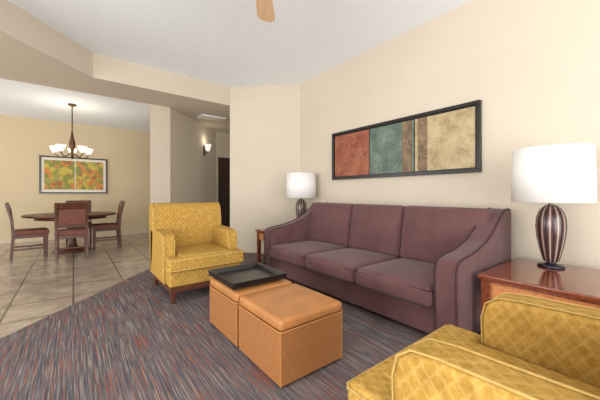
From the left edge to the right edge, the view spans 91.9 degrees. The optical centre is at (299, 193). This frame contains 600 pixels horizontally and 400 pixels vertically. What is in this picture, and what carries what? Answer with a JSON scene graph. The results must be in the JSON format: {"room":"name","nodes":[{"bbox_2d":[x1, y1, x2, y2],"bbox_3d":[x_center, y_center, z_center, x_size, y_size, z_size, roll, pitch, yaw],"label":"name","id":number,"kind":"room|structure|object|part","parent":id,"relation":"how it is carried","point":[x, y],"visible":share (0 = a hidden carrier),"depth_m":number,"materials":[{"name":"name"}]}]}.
{"room":"hotel room","nodes":[
{"label":"hotel room","id":0,"kind":"room"},
{"bbox_2d":[0,233,149,337],"bbox_3d":[-2.091,1.200,2.903,9.720,0.100,12.190,0,0,-38],"label":"floor","id":1,"kind":"structure","parent":0,"point":[34,287],"depth_m":4.20,"materials":[{"name":"tile"}]},
{"bbox_2d":[5,202,49,260],"bbox_3d":[-4.962,0.650,5.280,0.579,1.000,0.480,0,0,-45],"label":"dining chair","id":2,"kind":"object","parent":1,"relation":"on","point":[30,232],"visible":1,"depth_m":5.13,"materials":[{"name":"wood"}]},
{"bbox_3d":[-4.969,0.660,4.969,0.129,0.980,0.040,0,0,-45],"label":"post","id":3,"kind":"part","parent":2,"relation":"part of","materials":[{"name":"brown wood"}]},
{"bbox_3d":[-4.925,0.752,5.316,0.445,0.055,0.450,0,0,-45],"label":"seat rail","id":4,"kind":"part","parent":2,"relation":"part of","materials":[{"name":"brown wood"}]},
{"bbox_3d":[-4.923,0.690,5.318,0.470,0.104,0.480,0,0,-45],"label":"seat","id":5,"kind":"part","parent":2,"relation":"part of","materials":[{"name":"fabric"}]},
{"bbox_3d":[-4.640,0.950,5.311,0.046,0.400,0.046,0,0,-45],"label":"leg","id":6,"kind":"part","parent":2,"relation":"part of","materials":[{"name":"brown wood"}]},
{"bbox_2d":[21,211,115,253],"bbox_3d":[-4.633,0.775,5.898,1.510,0.750,1.510,0,0,-38],"label":"dining table","id":7,"kind":"object","parent":1,"relation":"on","point":[72,242],"visible":0.5,"depth_m":5.71,"materials":[{"name":"brown wood"}]},
{"bbox_2d":[54,202,88,261],"bbox_3d":[-4.116,0.650,5.236,0.480,1.000,0.579,0,0,-38],"label":"dining chair","id":8,"kind":"object","parent":1,"relation":"on","point":[66,215],"visible":1,"depth_m":5.07,"materials":[{"name":"wood"}]},
{"bbox_3d":[-4.147,0.660,4.926,0.040,0.980,0.129,0,0,-38],"label":"post","id":9,"kind":"part","parent":8,"relation":"part of","materials":[{"name":"brown wood"}]},
{"bbox_3d":[-3.967,0.210,5.045,0.470,0.120,0.072,0,0,-38],"label":"rail","id":10,"kind":"part","parent":8,"relation":"part of","materials":[{"name":"brown wood"}]},
{"bbox_3d":[-3.993,0.560,5.078,0.400,0.060,0.029,0,0,-38],"label":"rail","id":11,"kind":"part","parent":8,"relation":"part of","materials":[{"name":"brown wood"}]},
{"bbox_3d":[-3.987,0.400,5.071,0.390,0.260,0.057,0,0,-38],"label":"panel","id":12,"kind":"part","parent":8,"relation":"part of","materials":[{"name":"fabric"}]},
{"bbox_3d":[-4.150,0.690,5.279,0.480,0.104,0.470,0,0,-38],"label":"seat","id":13,"kind":"part","parent":8,"relation":"part of","materials":[{"name":"fabric"}]},
{"bbox_3d":[-4.148,0.752,5.277,0.450,0.055,0.445,0,0,-38],"label":"seat rail","id":14,"kind":"part","parent":8,"relation":"part of","materials":[{"name":"brown wood"}]},
{"bbox_3d":[-3.808,0.660,5.191,0.040,0.980,0.129,0,0,-38],"label":"post","id":15,"kind":"part","parent":8,"relation":"part of","materials":[{"name":"brown wood"}]},
{"bbox_2d":[66,200,91,245],"bbox_3d":[-5.006,0.650,6.570,0.480,1.000,0.579,0,0,-38],"label":"dining chair","id":16,"kind":"object","parent":1,"relation":"on","point":[71,201],"visible":0.28,"depth_m":6.66,"materials":[{"name":"wood"}]},
{"bbox_3d":[-5.156,0.210,6.762,0.470,0.120,0.072,0,0,-38],"label":"rail","id":17,"kind":"part","parent":16,"relation":"part of","materials":[{"name":"brown wood"}]},
{"bbox_3d":[-4.691,0.950,6.500,0.046,0.400,0.046,0,0,-38],"label":"leg","id":18,"kind":"part","parent":16,"relation":"part of","materials":[{"name":"brown wood"}]},
{"bbox_2d":[91,201,124,249],"bbox_3d":[-4.182,0.650,6.327,0.579,1.000,0.480,0,0,-38],"label":"dining chair","id":19,"kind":"object","parent":1,"relation":"on","point":[116,226],"visible":1,"depth_m":6.25,"materials":[{"name":"wood"}]},
{"bbox_3d":[-4.252,0.950,6.011,0.046,0.400,0.046,0,0,-38],"label":"leg","id":20,"kind":"part","parent":19,"relation":"part of","materials":[{"name":"brown wood"}]},
{"bbox_3d":[-4.225,0.690,6.293,0.470,0.104,0.480,0,0,-38],"label":"seat","id":21,"kind":"part","parent":19,"relation":"part of","materials":[{"name":"fabric"}]},
{"bbox_3d":[-4.223,0.752,6.294,0.445,0.055,0.450,0,0,-38],"label":"seat rail","id":22,"kind":"part","parent":19,"relation":"part of","materials":[{"name":"brown wood"}]},
{"bbox_3d":[-4.137,0.660,6.634,0.129,0.980,0.040,0,0,-38],"label":"post","id":23,"kind":"part","parent":19,"relation":"part of","materials":[{"name":"brown wood"}]},
{"bbox_3d":[-4.017,0.400,6.455,0.057,0.260,0.390,0,0,-38],"label":"panel","id":24,"kind":"part","parent":19,"relation":"part of","materials":[{"name":"fabric"}]},
{"bbox_3d":[-3.872,0.660,6.296,0.129,0.980,0.040,0,0,-38],"label":"post","id":25,"kind":"part","parent":19,"relation":"part of","materials":[{"name":"brown wood"}]},
{"bbox_2d":[0,253,480,399],"bbox_3d":[-1.375,1.144,0.785,8.000,0.012,7.730,0,0,-38],"label":"carpet","id":26,"kind":"object","parent":1,"relation":"on","point":[127,340],"visible":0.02,"depth_m":2.08,"materials":[{"name":"carpet"}]},
{"bbox_2d":[149,202,243,303],"bbox_3d":[-1.272,0.623,3.537,0.860,1.030,0.948,0,0,-38],"label":"armchair","id":27,"kind":"object","parent":26,"relation":"on","point":[188,240],"visible":0.95,"depth_m":3.42,"materials":[{"name":"yellow fabric"}]},
{"bbox_3d":[-1.597,0.690,3.359,0.130,0.557,0.660,0,0,-38],"label":"arm","id":28,"kind":"part","parent":27,"relation":"part of","materials":[{"name":"yellow fabric"}]},
{"bbox_3d":[-1.316,1.073,3.008,0.063,0.130,0.063,0,0,-38],"label":"leg","id":29,"kind":"part","parent":27,"relation":"part of","materials":[{"name":"brown wood"}]},
{"bbox_3d":[-1.260,0.993,3.521,0.800,0.050,0.820,0,0,-38],"label":"wood rail","id":30,"kind":"part","parent":27,"relation":"part of","materials":[{"name":"brown wood"}]},
{"bbox_3d":[-1.214,0.695,3.462,0.580,0.111,0.650,0,0,-38],"label":"seat crown","id":31,"kind":"part","parent":27,"relation":"part of","materials":[{"name":"yellow fabric"}]},
{"bbox_2d":[165,249,243,272],"bbox_3d":[-1.217,0.736,3.466,0.840,0.145,0.760,0,0,-38],"label":"seat cushion","id":32,"kind":"object","parent":27,"relation":"on","point":[183,260],"depth_m":3.16,"materials":[{"name":"yellow fabric"}]},
{"bbox_3d":[-1.021,0.690,3.809,0.130,0.557,0.660,0,0,-38],"label":"arm","id":33,"kind":"part","parent":27,"relation":"part of","materials":[{"name":"yellow fabric"}]},
{"bbox_2d":[209,278,291,346],"bbox_3d":[-0.425,0.929,2.485,0.528,0.417,0.548,0,0,-38],"label":"ottoman","id":34,"kind":"object","parent":26,"relation":"on","point":[224,301],"visible":0.49,"depth_m":2.28,"materials":[{"name":"leather"}]},
{"bbox_2d":[208,262,286,289],"bbox_3d":[-0.457,0.688,2.486,0.486,0.050,0.506,0,0,-38],"label":"serving tray","id":35,"kind":"object","parent":34,"relation":"on","point":[235,277],"visible":1,"depth_m":2.49,"materials":[{"name":"black paint"}]},
{"bbox_2d":[210,278,291,302],"bbox_3d":[-0.425,0.768,2.485,0.518,0.094,0.538,0,0,-38],"label":"cushion","id":36,"kind":"object","parent":34,"relation":"on","point":[220,289],"depth_m":2.29,"materials":[{"name":"orange leather"}]},
{"bbox_2d":[255,228,266,262],"bbox_3d":[-0.212,0.859,4.834,0.902,0.558,0.560,0,0,-38],"label":"end table","id":37,"kind":"object","parent":26,"relation":"on","point":[260,232],"visible":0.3,"depth_m":4.74,"materials":[{"name":"brown wood"}]},
{"bbox_3d":[-0.675,0.884,4.771,0.060,0.508,0.060,0,0,-38],"label":"leg","id":38,"kind":"part","parent":37,"relation":"part of","materials":[{"name":"brown wood"}]},
{"bbox_2d":[286,172,315,216],"bbox_3d":[0.021,0.105,5.041,0.520,0.950,0.520,0,0,-38],"label":"table lamp","id":39,"kind":"object","parent":37,"relation":"on","point":[300,185],"visible":0.83,"depth_m":4.83,"materials":[{"name":"fabric"}]},
{"bbox_3d":[0.021,-0.147,5.041,0.520,0.425,0.520,0,0,-38],"label":"lamp shade","id":40,"kind":"part","parent":39,"relation":"part of","materials":[{"name":"fabric"}]},
{"bbox_2d":[239,283,342,387],"bbox_3d":[-0.074,0.929,2.036,0.528,0.417,0.548,0,0,-38],"label":"ottoman","id":41,"kind":"object","parent":26,"relation":"on","point":[290,332],"visible":1,"depth_m":1.85,"materials":[{"name":"leather"}]},
{"bbox_2d":[240,283,341,330],"bbox_3d":[-0.074,0.768,2.036,0.518,0.094,0.538,0,0,-38],"label":"cushion","id":42,"kind":"object","parent":41,"relation":"on","point":[292,307],"depth_m":1.90,"materials":[{"name":"orange leather"}]},
{"bbox_2d":[264,202,510,333],"bbox_3d":[0.721,0.634,3.399,1.182,1.009,2.630,0,0,-38],"label":"sofa","id":43,"kind":"object","parent":26,"relation":"on","point":[418,267],"visible":0.98,"depth_m":2.83,"materials":[{"name":"fabric"}]},
{"bbox_3d":[-0.014,0.613,4.380,1.130,0.950,0.180,0,0,-38],"label":"arm","id":44,"kind":"part","parent":43,"relation":"part of","materials":[{"name":"fabric"}]},
{"bbox_2d":[270,241,346,267],"bbox_3d":[0.124,0.786,3.893,0.850,0.237,0.749,0,0,-38],"label":"seat cushion","id":45,"kind":"object","parent":43,"relation":"on","point":[292,254],"depth_m":3.72,"materials":[{"name":"fabric"}]},
{"bbox_2d":[309,202,354,247],"bbox_3d":[0.483,0.438,4.239,0.360,0.600,0.855,12,-7,-37],"label":"cushion","id":46,"kind":"object","parent":43,"relation":"on","point":[329,223],"depth_m":4.04,"materials":[{"name":"fabric"}]},
{"bbox_2d":[305,248,398,283],"bbox_3d":[0.590,0.786,3.297,0.850,0.237,0.749,0,0,-38],"label":"seat cushion","id":47,"kind":"object","parent":43,"relation":"on","point":[339,266],"depth_m":3.11,"materials":[{"name":"fabric"}]},
{"bbox_2d":[349,204,405,257],"bbox_3d":[0.980,0.438,3.602,0.360,0.600,0.753,12,-7,-37],"label":"cushion","id":48,"kind":"object","parent":43,"relation":"on","point":[375,228],"depth_m":3.43,"materials":[{"name":"fabric"}]},
{"bbox_2d":[356,258,433,307],"bbox_3d":[1.056,0.786,2.701,0.850,0.237,0.749,0,0,-38],"label":"seat cushion","id":49,"kind":"object","parent":43,"relation":"on","point":[408,282],"depth_m":2.48,"materials":[{"name":"fabric"}]},
{"bbox_2d":[400,206,492,262],"bbox_3d":[1.477,0.438,2.966,0.360,0.600,0.855,12,-7,-37],"label":"cushion","id":50,"kind":"object","parent":43,"relation":"on","point":[427,233],"depth_m":2.88,"materials":[{"name":"fabric"}]},
{"bbox_3d":[1.494,0.613,2.449,1.130,0.950,0.180,0,0,-38],"label":"arm","id":51,"kind":"part","parent":43,"relation":"part of","materials":[{"name":"fabric"}]},
{"bbox_2d":[346,292,599,399],"bbox_3d":[0.753,0.623,0.904,0.800,1.030,0.948,0,0,-38],"label":"armchair","id":52,"kind":"object","parent":26,"relation":"on","point":[528,347],"visible":1,"depth_m":1.02,"materials":[{"name":"yellow fabric"}]},
{"bbox_2d":[348,325,480,399],"bbox_3d":[0.697,0.736,0.976,0.780,0.145,0.760,0,0,-38],"label":"seat cushion","id":53,"kind":"object","parent":52,"relation":"on","point":[374,383],"depth_m":1.07,"materials":[{"name":"yellow fabric"}]},
{"bbox_3d":[0.694,0.695,0.980,0.520,0.111,0.650,0,0,-38],"label":"seat crown","id":54,"kind":"part","parent":52,"relation":"part of","materials":[{"name":"yellow fabric"}]},
{"bbox_3d":[0.525,0.690,0.651,0.130,0.557,0.660,0,0,-38],"label":"arm","id":55,"kind":"part","parent":52,"relation":"part of","materials":[{"name":"yellow fabric"}]},
{"bbox_3d":[1.053,0.690,1.064,0.130,0.557,0.660,0,0,-38],"label":"arm","id":56,"kind":"part","parent":52,"relation":"part of","materials":[{"name":"yellow fabric"}]},
{"bbox_2d":[478,258,599,308],"bbox_3d":[1.869,0.859,2.089,0.882,0.558,0.750,0,0,-38],"label":"end table","id":57,"kind":"object","parent":26,"relation":"on","point":[577,285],"visible":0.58,"depth_m":1.99,"materials":[{"name":"brown wood"}]},
{"bbox_3d":[1.356,0.884,2.106,0.060,0.508,0.060,0,0,-38],"label":"leg","id":58,"kind":"part","parent":57,"relation":"part of","materials":[{"name":"brown wood"}]},
{"bbox_3d":[1.870,0.623,2.089,0.850,0.015,0.720,0,0,-38],"label":"molding","id":59,"kind":"part","parent":57,"relation":"part of","materials":[{"name":"brown wood"}]},
{"bbox_3d":[1.546,0.690,1.836,0.014,0.090,0.570,0,0,-38],"label":"drawer","id":60,"kind":"part","parent":57,"relation":"part of","materials":[{"name":"brown wood"}]},
{"bbox_2d":[511,143,597,269],"bbox_3d":[2.001,0.105,2.312,0.520,0.950,0.520,0,0,-38],"label":"table lamp","id":61,"kind":"object","parent":57,"relation":"on","point":[557,173],"visible":1,"depth_m":2.16,"materials":[{"name":"fabric"}]},
{"bbox_3d":[2.001,-0.147,2.312,0.520,0.425,0.520,0,0,-38],"label":"lamp shade","id":62,"kind":"part","parent":61,"relation":"part of","materials":[{"name":"fabric"}]},
{"bbox_2d":[0,115,149,238],"bbox_3d":[-5.806,-0.393,7.659,9.720,3.085,0.120,0,0,-38],"label":"wall","id":63,"kind":"structure","parent":0,"point":[22,139],"depth_m":7.41,"materials":[{"name":"beige paint"}]},
{"bbox_2d":[39,155,106,192],"bbox_3d":[-5.839,-0.482,7.530,1.390,0.935,0.038,0,0,-38],"label":"framed print","id":64,"kind":"object","parent":63,"relation":"attached to","point":[57,174],"visible":1,"depth_m":7.49,"materials":[{"name":"multicoloured paper"}]},
{"bbox_3d":[-6.373,-0.482,7.113,0.035,0.865,0.038,0,0,-38],"label":"frame","id":65,"kind":"part","parent":64,"relation":"part of","materials":[{"name":"black paint"}]},
{"bbox_3d":[-5.839,-0.932,7.530,1.390,0.035,0.038,0,0,-38],"label":"frame","id":66,"kind":"part","parent":64,"relation":"part of","materials":[{"name":"black paint"}]},
{"bbox_3d":[-5.839,-0.033,7.530,1.390,0.035,0.038,0,0,-38],"label":"frame","id":67,"kind":"part","parent":64,"relation":"part of","materials":[{"name":"black paint"}]},
{"bbox_3d":[-5.305,-0.482,7.948,0.035,0.865,0.038,0,0,-38],"label":"frame","id":68,"kind":"part","parent":64,"relation":"part of","materials":[{"name":"black paint"}]},
{"bbox_2d":[0,229,148,243],"bbox_3d":[-5.717,1.100,7.643,9.600,0.100,0.015,0,0,-38],"label":"baseboard","id":69,"kind":"structure","parent":63,"relation":"attached to","point":[2,241],"depth_m":7.70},
{"bbox_2d":[0,78,149,131],"bbox_3d":[-4.772,-1.885,6.335,9.720,0.100,3.480,0,0,-38],"label":"ceiling","id":70,"kind":"structure","parent":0,"point":[18,99],"depth_m":6.15,"materials":[{"name":"white paint"}]},
{"bbox_2d":[50,103,93,158],"bbox_3d":[-4.679,-1.272,5.959,0.722,1.125,0.697,0,0,-38],"label":"chandelier","id":71,"kind":"object","parent":70,"relation":"hanging from","point":[59,147],"visible":1,"depth_m":5.89,"materials":[{"name":"white glass"}]},
{"bbox_3d":[-4.938,-0.897,5.842,0.170,0.125,0.170,0,0,-38],"label":"lamp shade","id":72,"kind":"part","parent":71,"relation":"part of","materials":[{"name":"white glass"}]},
{"bbox_3d":[-4.658,-0.897,5.647,0.170,0.125,0.170,0,0,-38],"label":"lamp shade","id":73,"kind":"part","parent":71,"relation":"part of","materials":[{"name":"white glass"}]},
{"bbox_3d":[-4.386,-0.897,5.853,0.170,0.125,0.170,0,0,-38],"label":"lamp shade","id":74,"kind":"part","parent":71,"relation":"part of","materials":[{"name":"white glass"}]},
{"bbox_3d":[-4.498,-0.897,6.175,0.170,0.125,0.170,0,0,-38],"label":"lamp shade","id":75,"kind":"part","parent":71,"relation":"part of","materials":[{"name":"white glass"}]},
{"bbox_2d":[0,0,229,132],"bbox_3d":[-4.527,-1.978,3.546,5.007,0.485,12.188,0,0,15],"label":"soffit","id":76,"kind":"structure","parent":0,"point":[32,51],"depth_m":4.43,"materials":[{"name":"beige paint"}]},
{"bbox_2d":[197,114,225,121],"bbox_3d":[-2.005,-1.719,6.587,0.550,0.032,0.350,0,0,-38],"label":"ceiling vent","id":77,"kind":"object","parent":76,"relation":"in","point":[203,116],"visible":1,"depth_m":6.54,"materials":[{"name":"white metal"}]},
{"bbox_2d":[150,104,229,203],"bbox_3d":[-2.235,-0.343,7.624,1.002,2.985,4.206,0,0,27],"label":"wall","id":78,"kind":"structure","parent":0,"point":[180,172],"depth_m":6.29,"materials":[{"name":"beige paint"}]},
{"bbox_2d":[203,144,210,155],"bbox_3d":[-2.329,-1.110,7.310,0.185,0.280,0.170,0,0,7],"label":"wall sconce","id":79,"kind":"object","parent":78,"relation":"attached to","point":[207,147],"visible":1,"depth_m":7.27,"materials":[{"name":"white glass"}]},
{"bbox_3d":[-2.322,-1.165,7.309,0.170,0.170,0.170,0,0,7],"label":"sconce glass","id":80,"kind":"part","parent":79,"relation":"part of","materials":[{"name":"white glass"}]},
{"bbox_2d":[218,157,221,224],"bbox_3d":[-2.236,0.065,8.101,0.090,2.170,0.040,0,0,-38],"label":"door frame","id":81,"kind":"structure","parent":78,"relation":"attached to","point":[219,158],"depth_m":8.09,"materials":[{"name":"brown wood"}]},
{"bbox_2d":[222,161,229,226],"bbox_3d":[-1.882,0.105,8.377,0.810,2.070,0.030,0,0,-38],"label":"door leaf","id":82,"kind":"structure","parent":78,"relation":"in","point":[224,163],"depth_m":8.20,"materials":[{"name":"brown wood"}]},
{"bbox_3d":[-1.876,-0.375,8.370,0.590,0.850,0.012,0,0,-38],"label":"panel","id":83,"kind":"part","parent":82,"relation":"part of","materials":[{"name":"brown wood"}]},
{"bbox_3d":[-1.876,0.575,8.370,0.590,0.750,0.012,0,0,-38],"label":"panel","id":84,"kind":"part","parent":82,"relation":"part of","materials":[{"name":"brown wood"}]},
{"bbox_2d":[8,0,470,86],"bbox_3d":[-1.359,-2.150,0.765,8.240,0.100,7.920,0,0,-38],"label":"ceiling","id":85,"kind":"structure","parent":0,"point":[222,42],"depth_m":3.75,"materials":[{"name":"beige paint"}]},
{"bbox_2d":[256,0,274,21],"bbox_3d":[-0.310,-1.895,2.255,1.431,0.410,1.362,0,0,-2],"label":"ceiling fan","id":86,"kind":"object","parent":85,"relation":"hanging from","point":[265,9],"depth_m":2.76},
{"bbox_2d":[230,84,299,247],"bbox_3d":[-0.465,-0.525,7.060,1.471,3.350,2.942,0,0,7],"label":"wall","id":87,"kind":"structure","parent":0,"point":[264,119],"depth_m":5.62,"materials":[{"name":"beige paint"}]},
{"bbox_2d":[237,248,263,252],"bbox_3d":[-0.688,1.094,5.598,1.386,0.088,0.015,0,0,7],"label":"baseboard","id":88,"kind":"structure","parent":87,"relation":"attached to","point":[246,250],"depth_m":5.62,"materials":[{"name":"beige wood"}]},
{"bbox_2d":[300,0,599,268],"bbox_3d":[2.163,-0.525,2.851,0.120,3.350,6.870,0,0,-38],"label":"wall","id":89,"kind":"structure","parent":0,"point":[533,66],"depth_m":3.02,"materials":[{"name":"beige paint"}]},
{"bbox_2d":[332,100,481,179],"bbox_3d":[1.221,-0.610,3.917,0.048,0.760,2.210,0,0,-38],"label":"framed artwork","id":90,"kind":"object","parent":89,"relation":"attached to","point":[447,140],"visible":1,"depth_m":3.65,"materials":[{"name":"black lacquer"},{"name":"printed art canvas"}]},
{"bbox_3d":[0.553,-0.610,4.772,0.048,0.680,0.040,0,0,-38],"label":"frame","id":91,"kind":"part","parent":90,"relation":"part of","materials":[{"name":"black paint"}]},
{"bbox_3d":[1.221,-0.970,3.917,0.048,0.040,2.210,0,0,-38],"label":"frame","id":92,"kind":"part","parent":90,"relation":"part of","materials":[{"name":"black paint"}]},
{"bbox_3d":[1.221,-0.250,3.917,0.048,0.040,2.210,0,0,-38],"label":"frame","id":93,"kind":"part","parent":90,"relation":"part of","materials":[{"name":"black paint"}]},
{"bbox_3d":[1.889,-0.610,3.062,0.048,0.680,0.040,0,0,-38],"label":"frame","id":94,"kind":"part","parent":90,"relation":"part of","materials":[{"name":"black paint"}]}
]}

